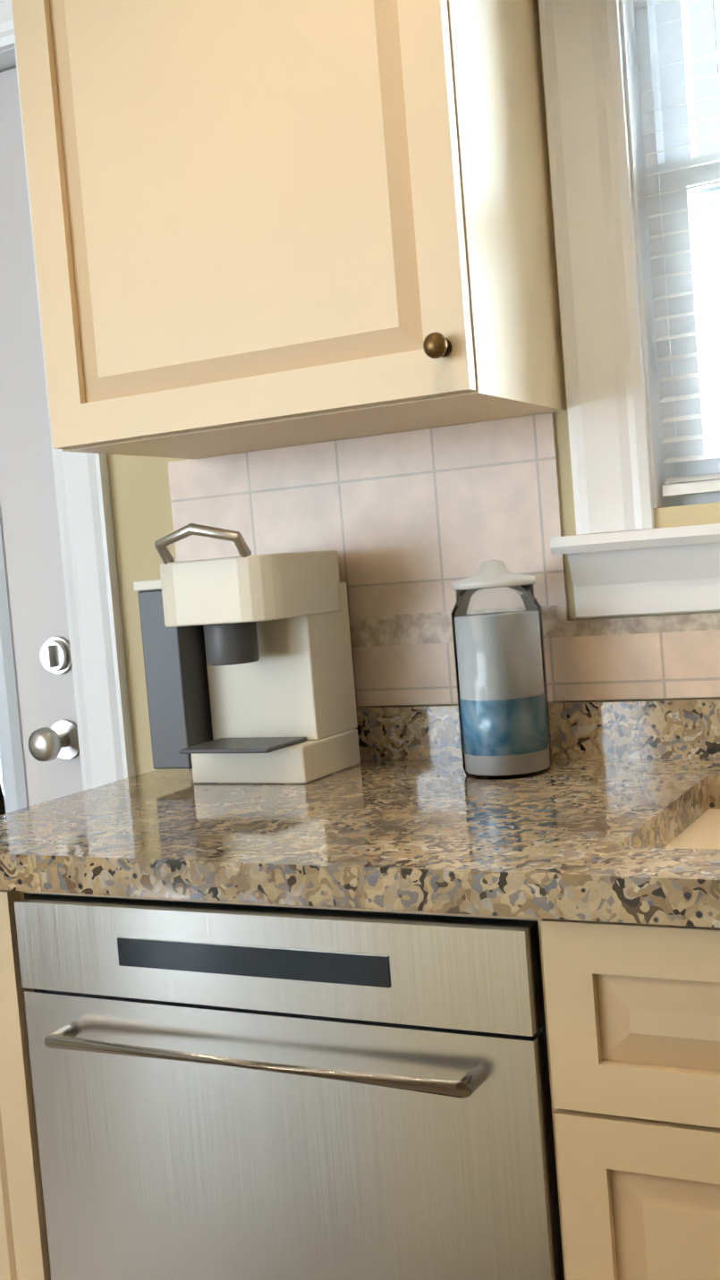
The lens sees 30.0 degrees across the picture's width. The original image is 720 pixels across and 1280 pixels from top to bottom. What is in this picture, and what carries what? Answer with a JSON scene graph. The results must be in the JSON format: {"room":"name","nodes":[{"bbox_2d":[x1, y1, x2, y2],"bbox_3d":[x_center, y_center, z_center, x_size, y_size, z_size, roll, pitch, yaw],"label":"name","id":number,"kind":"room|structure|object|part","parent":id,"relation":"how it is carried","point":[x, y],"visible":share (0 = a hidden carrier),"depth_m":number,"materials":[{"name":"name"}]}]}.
{"room":"kitchen","nodes":[
{"label":"kitchen","id":0,"kind":"room"},
{"bbox_2d":[106,0,719,775],"bbox_3d":[-1.826,-0.208,2.970,9.300,2.780,0.150,-3,4,27],"label":"wall","id":1,"kind":"structure","parent":0,"point":[140,503],"depth_m":2.12,"materials":[{"name":"beige paint"}]},
{"bbox_2d":[0,67,83,814],"bbox_3d":[-0.837,0.097,2.475,0.902,2.069,0.165,-3,4,27],"label":"entry door","id":2,"kind":"structure","parent":1,"relation":"in","point":[39,756],"depth_m":2.29,"materials":[{"name":"white paint"}]},
{"bbox_2d":[0,0,135,790],"bbox_3d":[-0.837,0.044,2.471,1.100,2.175,0.174,-3,4,27],"label":"door frame","id":3,"kind":"structure","parent":1,"relation":"attached to","point":[91,586],"depth_m":2.16,"materials":[{"name":"white wood"}]},
{"bbox_2d":[11,0,566,458],"bbox_3d":[-0.105,-0.757,1.756,0.600,0.961,0.331,-3,4,27],"label":"upper cabinet","id":4,"kind":"object","parent":1,"relation":"attached to","point":[266,224],"visible":1,"depth_m":1.60,"materials":[{"name":"beige paint"}]},
{"bbox_2d":[538,0,719,618],"bbox_3d":[0.753,-0.574,1.560,1.115,1.040,0.197,-3,4,27],"label":"kitchen window","id":5,"kind":"structure","parent":1,"relation":"in","point":[634,177],"depth_m":1.75,"materials":[{"name":"white wood"}]},
{"bbox_3d":[0.764,-0.627,1.585,0.883,0.863,0.134,-3,4,27],"label":"frame","id":6,"kind":"part","parent":5,"relation":"part of","materials":[{"name":"white wood"}]},
{"bbox_2d":[615,0,719,496],"bbox_3d":[0.745,-0.625,1.549,0.853,0.836,0.040,-3,4,27],"label":"blind","id":7,"kind":"object","parent":5,"relation":"attached to","point":[680,465],"depth_m":1.76,"materials":[{"name":"white"}]},
{"bbox_3d":[-2.357,1.531,-1.471,12.300,0.100,8.800,-3,4,27],"label":"floor","id":8,"kind":"structure","parent":0,"visible":0},
{"bbox_2d":[0,697,719,1062],"bbox_3d":[0.742,0.242,1.068,2.734,0.305,0.947,-3,4,27],"label":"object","id":9,"kind":"object","parent":8,"relation":"on","point":[406,998],"depth_m":1.36,"materials":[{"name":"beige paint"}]},
{"bbox_2d":[133,523,360,783],"bbox_3d":[-0.176,0.017,1.854,0.248,0.352,0.257,-3,4,27],"label":"pod coffee maker","id":10,"kind":"object","parent":9,"relation":"on","point":[249,667],"visible":1,"depth_m":1.83,"materials":[{"name":"beige plastic"}]},
{"bbox_2d":[450,559,552,779],"bbox_3d":[0.180,0.034,1.727,0.116,0.275,0.116,-3,4,27],"label":"jar","id":11,"kind":"object","parent":9,"relation":"on","point":[502,693],"visible":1,"depth_m":1.69,"materials":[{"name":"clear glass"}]},
{"bbox_2d":[0,991,719,1279],"bbox_3d":[0.781,0.643,1.087,2.719,0.880,0.947,-3,4,27],"label":"base cabinet","id":12,"kind":"object","parent":8,"relation":"on","point":[138,1142],"depth_m":1.32,"materials":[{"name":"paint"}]},
{"bbox_3d":[1.436,-0.270,-0.600,0.080,2.780,3.180,-3,4,27],"label":"wall","id":13,"kind":"structure","parent":0,"visible":0},
{"bbox_2d":[167,412,719,706],"bbox_3d":[0.928,-0.144,1.464,2.735,0.388,0.011,-3,4,27],"label":"tile backsplash","id":14,"kind":"structure","parent":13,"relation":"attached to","point":[411,527],"depth_m":1.87,"materials":[{"name":"white tile"}]}
]}

